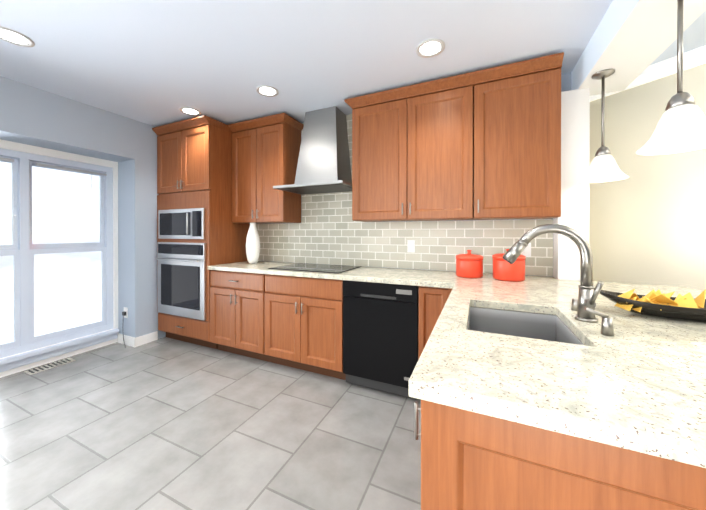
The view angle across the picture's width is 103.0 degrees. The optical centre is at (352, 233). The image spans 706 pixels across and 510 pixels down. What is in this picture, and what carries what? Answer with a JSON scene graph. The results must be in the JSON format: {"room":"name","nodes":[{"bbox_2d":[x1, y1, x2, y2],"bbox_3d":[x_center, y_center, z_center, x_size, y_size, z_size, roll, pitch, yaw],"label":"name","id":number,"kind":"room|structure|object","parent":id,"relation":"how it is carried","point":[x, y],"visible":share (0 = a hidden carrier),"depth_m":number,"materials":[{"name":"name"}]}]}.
{"room":"kitchen","nodes":[
{"label":"kitchen","id":0,"kind":"room"},
{"bbox_2d":[0,76,165,377],"bbox_3d":[-3.427,0.008,1.396,0.470,2.500,5.860,0,0,24],"label":"wall","id":1,"kind":"structure","parent":0,"point":[34,120],"depth_m":3.10,"materials":[{"name":"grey paint"}]},
{"bbox_2d":[0,148,118,371],"bbox_3d":[-3.447,0.232,1.655,0.160,1.950,3.455,0,0,24],"label":"window frames","id":2,"kind":"structure","parent":1,"relation":"in","point":[22,249],"depth_m":2.69,"materials":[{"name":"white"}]},
{"bbox_2d":[122,307,127,347],"bbox_3d":[-2.537,1.042,3.118,0.161,0.410,0.072,0,0,24],"label":"outlet","id":3,"kind":"object","parent":1,"relation":"attached to","point":[125,313],"visible":0.98,"depth_m":3.15,"materials":[{"name":"white paint"}]},
{"bbox_2d":[118,331,157,346],"bbox_3d":[-2.496,1.202,3.258,0.328,0.100,0.242,0,0,24],"label":"baseboard","id":4,"kind":"structure","parent":1,"relation":"attached to","point":[139,340],"depth_m":3.16,"materials":[{"name":"white paint"}]},
{"bbox_2d":[0,337,420,509],"bbox_3d":[0.457,1.309,0.879,9.000,0.100,8.300,0,0,24],"label":"floor","id":5,"kind":"structure","parent":0,"point":[165,423],"depth_m":1.73,"materials":[{"name":"tile"}]},
{"bbox_2d":[24,358,75,374],"bbox_3d":[-2.849,1.249,2.647,0.120,0.009,0.310,0,0,24],"label":"floor vent","id":6,"kind":"object","parent":5,"relation":"in","point":[47,366],"visible":0.98,"depth_m":2.63,"materials":[{"name":"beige metal"}]},
{"bbox_2d":[152,115,249,348],"bbox_3d":[-1.798,0.017,3.361,0.876,2.470,0.678,0,0,24],"label":"tall cabinet","id":7,"kind":"object","parent":5,"relation":"on","point":[199,232],"visible":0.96,"depth_m":3.09,"materials":[{"name":"brown wood"}]},
{"bbox_2d":[156,242,205,320],"bbox_3d":[-1.922,0.510,3.088,0.786,0.815,0.075,0,0,24],"label":"wall oven","id":8,"kind":"object","parent":7,"relation":"in","point":[181,266],"depth_m":3.08,"materials":[{"name":"silver metal"}]},
{"bbox_2d":[158,208,204,238],"bbox_3d":[-1.918,-0.103,3.094,0.756,0.330,0.057,0,0,24],"label":"microwave","id":9,"kind":"object","parent":7,"relation":"in","point":[173,223],"depth_m":3.08,"materials":[{"name":"silver metal"}]},
{"bbox_2d":[210,270,265,360],"bbox_3d":[-1.046,0.817,3.069,0.730,0.872,0.611,0,0,24],"label":"base cabinet","id":10,"kind":"object","parent":5,"relation":"on","point":[237,320],"depth_m":2.78,"materials":[{"name":"brown wood"}]},
{"bbox_2d":[262,274,345,379],"bbox_3d":[-0.337,0.818,2.750,0.825,0.872,0.611,0,0,24],"label":"base cabinet","id":11,"kind":"object","parent":5,"relation":"on","point":[304,315],"depth_m":2.46,"materials":[{"name":"brown wood"}]},
{"bbox_2d":[208,261,395,283],"bbox_3d":[0.340,0.361,2.426,3.787,0.040,0.631,0,0,24],"label":"countertop","id":12,"kind":"structure","parent":11,"relation":"on","point":[362,274],"depth_m":2.50,"materials":[{"name":"stone"}]},
{"bbox_2d":[245,223,259,263],"bbox_3d":[-1.121,0.110,3.143,0.156,0.455,0.156,0,0,24],"label":"vase","id":13,"kind":"object","parent":12,"relation":"on","point":[252,245],"visible":1,"depth_m":3.09,"materials":[{"name":"white ceramic"}]},
{"bbox_2d":[268,263,360,273],"bbox_3d":[-0.362,0.334,2.747,0.750,0.009,0.500,0,0,24],"label":"cooktop","id":14,"kind":"object","parent":12,"relation":"in","point":[323,268],"visible":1,"depth_m":2.71,"materials":[{"name":"black glass"}]},
{"bbox_2d":[343,280,418,398],"bbox_3d":[0.306,0.820,2.425,0.608,0.868,0.562,0,0,24],"label":"dishwasher","id":15,"kind":"object","parent":5,"relation":"on","point":[380,336],"visible":0.75,"depth_m":2.17,"materials":[{"name":"black metal"}]},
{"bbox_2d":[419,286,445,325],"bbox_3d":[0.727,0.819,2.270,0.278,0.872,0.611,0,0,24],"label":"base cabinet","id":16,"kind":"object","parent":5,"relation":"on","point":[427,295],"depth_m":2.03,"materials":[{"name":"brown wood"}]},
{"bbox_2d":[414,288,705,509],"bbox_3d":[0.734,0.823,1.186,0.768,0.872,1.405,0,0,24],"label":"base cabinet","id":17,"kind":"object","parent":5,"relation":"on","point":[470,460],"depth_m":0.59,"materials":[{"name":"brown wood"}]},
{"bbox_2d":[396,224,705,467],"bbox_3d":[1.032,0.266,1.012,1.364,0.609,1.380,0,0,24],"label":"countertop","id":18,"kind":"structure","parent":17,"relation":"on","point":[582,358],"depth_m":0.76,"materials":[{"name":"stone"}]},
{"bbox_2d":[456,250,482,277],"bbox_3d":[0.917,0.235,2.214,0.202,0.210,0.202,0,0,24],"label":"canister","id":19,"kind":"object","parent":18,"relation":"on","point":[469,265],"visible":1,"depth_m":2.13,"materials":[{"name":"red ceramic"}]},
{"bbox_2d":[492,249,525,281],"bbox_3d":[1.151,0.228,2.076,0.216,0.225,0.216,0,0,24],"label":"canister","id":20,"kind":"object","parent":18,"relation":"on","point":[504,270],"visible":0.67,"depth_m":1.99,"materials":[{"name":"red ceramic"}]},
{"bbox_2d":[467,307,583,344],"bbox_3d":[0.678,0.478,1.160,0.394,0.184,0.524,0,0,24],"label":"sink basin","id":21,"kind":"object","parent":18,"relation":"in","point":[535,324],"depth_m":1.37,"materials":[{"name":"metal"}]},
{"bbox_2d":[503,224,613,335],"bbox_3d":[0.806,0.153,1.163,0.332,0.383,0.367,0,0,24],"label":"faucet","id":22,"kind":"object","parent":18,"relation":"on","point":[581,316],"depth_m":1.11,"materials":[{"name":"silver metal"}]},
{"bbox_2d":[594,288,705,320],"bbox_3d":[1.345,0.286,1.144,0.600,0.115,0.220,0,0,24],"label":"plate","id":23,"kind":"object","parent":18,"relation":"on","point":[658,303],"visible":0.92,"depth_m":1.14,"materials":[{"name":"black ceramic"}]},
{"bbox_2d":[0,0,705,126],"bbox_3d":[0.457,-1.291,0.870,9.000,0.100,8.300,0,0,24],"label":"ceiling","id":24,"kind":"structure","parent":0,"point":[156,63],"depth_m":1.88,"materials":[{"name":"white paint"}]},
{"bbox_2d":[0,26,34,46],"bbox_3d":[-2.153,-1.240,1.772,0.190,0.006,0.190,0,0,24],"label":"recessed light","id":25,"kind":"object","parent":24,"relation":"in","point":[11,36],"visible":1,"depth_m":1.78,"materials":[{"name":"grey"}]},
{"bbox_2d":[180,107,200,115],"bbox_3d":[-1.661,-1.244,2.866,0.190,0.006,0.190,0,0,24],"label":"recessed light","id":26,"kind":"object","parent":24,"relation":"in","point":[190,111],"visible":1,"depth_m":2.87,"materials":[{"name":"grey"}]},
{"bbox_2d":[256,85,278,96],"bbox_3d":[-0.749,-1.242,2.455,0.190,0.006,0.190,0,0,24],"label":"recessed light","id":27,"kind":"object","parent":24,"relation":"in","point":[266,91],"visible":1,"depth_m":2.45,"materials":[{"name":"grey"}]},
{"bbox_2d":[416,38,444,57],"bbox_3d":[0.519,-1.240,1.885,0.190,0.006,0.190,0,0,24],"label":"recessed light","id":28,"kind":"object","parent":24,"relation":"in","point":[428,48],"visible":1,"depth_m":1.88,"materials":[{"name":"grey"}]},
{"bbox_2d":[571,0,705,95],"bbox_3d":[0.651,-1.133,-0.511,0.310,0.205,5.740,0,0,24],"label":"soffit","id":29,"kind":"structure","parent":24,"relation":"attached to","point":[630,41],"depth_m":1.54,"materials":[{"name":"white paint"}]},
{"bbox_2d":[579,69,628,182],"bbox_3d":[1.627,-0.693,1.826,0.248,0.690,0.248,0,0,24],"label":"pendant light","id":30,"kind":"object","parent":29,"relation":"hanging from","point":[603,167],"visible":1,"depth_m":1.81,"materials":[{"name":"white glass"}]},
{"bbox_2d":[636,0,705,154],"bbox_3d":[1.310,-0.690,1.124,0.248,0.690,0.248,0,0,24],"label":"pendant light","id":31,"kind":"object","parent":29,"relation":"hanging from","point":[681,126],"visible":1,"depth_m":1.12,"materials":[{"name":"white glass"}]},
{"bbox_2d":[264,72,587,280],"bbox_3d":[-0.353,0.002,3.142,4.660,2.500,0.150,0,0,24],"label":"wall","id":32,"kind":"structure","parent":0,"point":[575,134],"depth_m":2.05,"materials":[{"name":"grey paint"}]},
{"bbox_2d":[228,113,303,223],"bbox_3d":[-0.975,-0.668,3.158,0.784,1.100,0.368,0,0,24],"label":"upper cabinet","id":33,"kind":"object","parent":32,"relation":"attached to","point":[265,152],"visible":0.98,"depth_m":3.03,"materials":[{"name":"brown wood"}]},
{"bbox_2d":[273,106,351,194],"bbox_3d":[-0.335,-0.839,2.803,0.760,0.812,0.492,0,0,24],"label":"range hood","id":34,"kind":"object","parent":32,"relation":"attached to","point":[323,165],"visible":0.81,"depth_m":2.77,"materials":[{"name":"silver metal"}]},
{"bbox_2d":[256,114,552,275],"bbox_3d":[0.162,-0.453,2.852,3.109,1.583,0.012,0,0,24],"label":"tile backsplash","id":35,"kind":"structure","parent":32,"relation":"attached to","point":[328,230],"depth_m":2.78,"materials":[{"name":"grey tile"}]},
{"bbox_2d":[407,240,414,251],"bbox_3d":[0.554,0.124,2.673,0.070,0.116,0.006,0,0,24],"label":"outlet","id":36,"kind":"object","parent":35,"relation":"attached to","point":[410,243],"depth_m":2.67,"materials":[{"name":"white paint"}]},
{"bbox_2d":[521,243,530,256],"bbox_3d":[1.411,0.135,2.287,0.070,0.116,0.006,0,0,24],"label":"outlet","id":37,"kind":"object","parent":35,"relation":"attached to","point":[527,251],"depth_m":2.28,"materials":[{"name":"white paint"}]},
{"bbox_2d":[348,76,475,221],"bbox_3d":[0.522,-0.657,2.512,1.028,1.082,0.316,0,0,24],"label":"upper cabinet","id":38,"kind":"object","parent":32,"relation":"attached to","point":[414,149],"depth_m":2.34,"materials":[{"name":"brown wood"}]},
{"bbox_2d":[476,56,563,219],"bbox_3d":[1.245,-0.656,2.187,0.558,1.082,0.316,0,0,24],"label":"upper cabinet","id":39,"kind":"object","parent":32,"relation":"attached to","point":[484,144],"depth_m":2.04,"materials":[{"name":"brown wood"}]},
{"bbox_2d":[567,237,578,250],"bbox_3d":[1.602,0.068,2.041,0.070,0.115,0.012,0,0,24],"label":"switch plate","id":40,"kind":"object","parent":32,"relation":"attached to","point":[571,245],"visible":0.57,"depth_m":2.04,"materials":[{"name":"white plastic"}]},
{"bbox_2d":[589,45,705,290],"bbox_3d":[3.127,0.010,0.591,0.155,2.500,5.200,0,0,-29],"label":"wall","id":41,"kind":"structure","parent":0,"point":[647,221],"depth_m":2.12,"materials":[{"name":"beige paint"}]},
{"label":"outside","id":42,"kind":"structure","parent":0,"visible":0},
{"bbox_2d":[0,161,101,344],"bbox_3d":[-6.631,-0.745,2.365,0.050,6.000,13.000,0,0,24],"label":"window glass","id":43,"kind":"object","parent":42,"point":[40,318],"depth_m":5.11,"materials":[{"name":"glass"}]}
]}

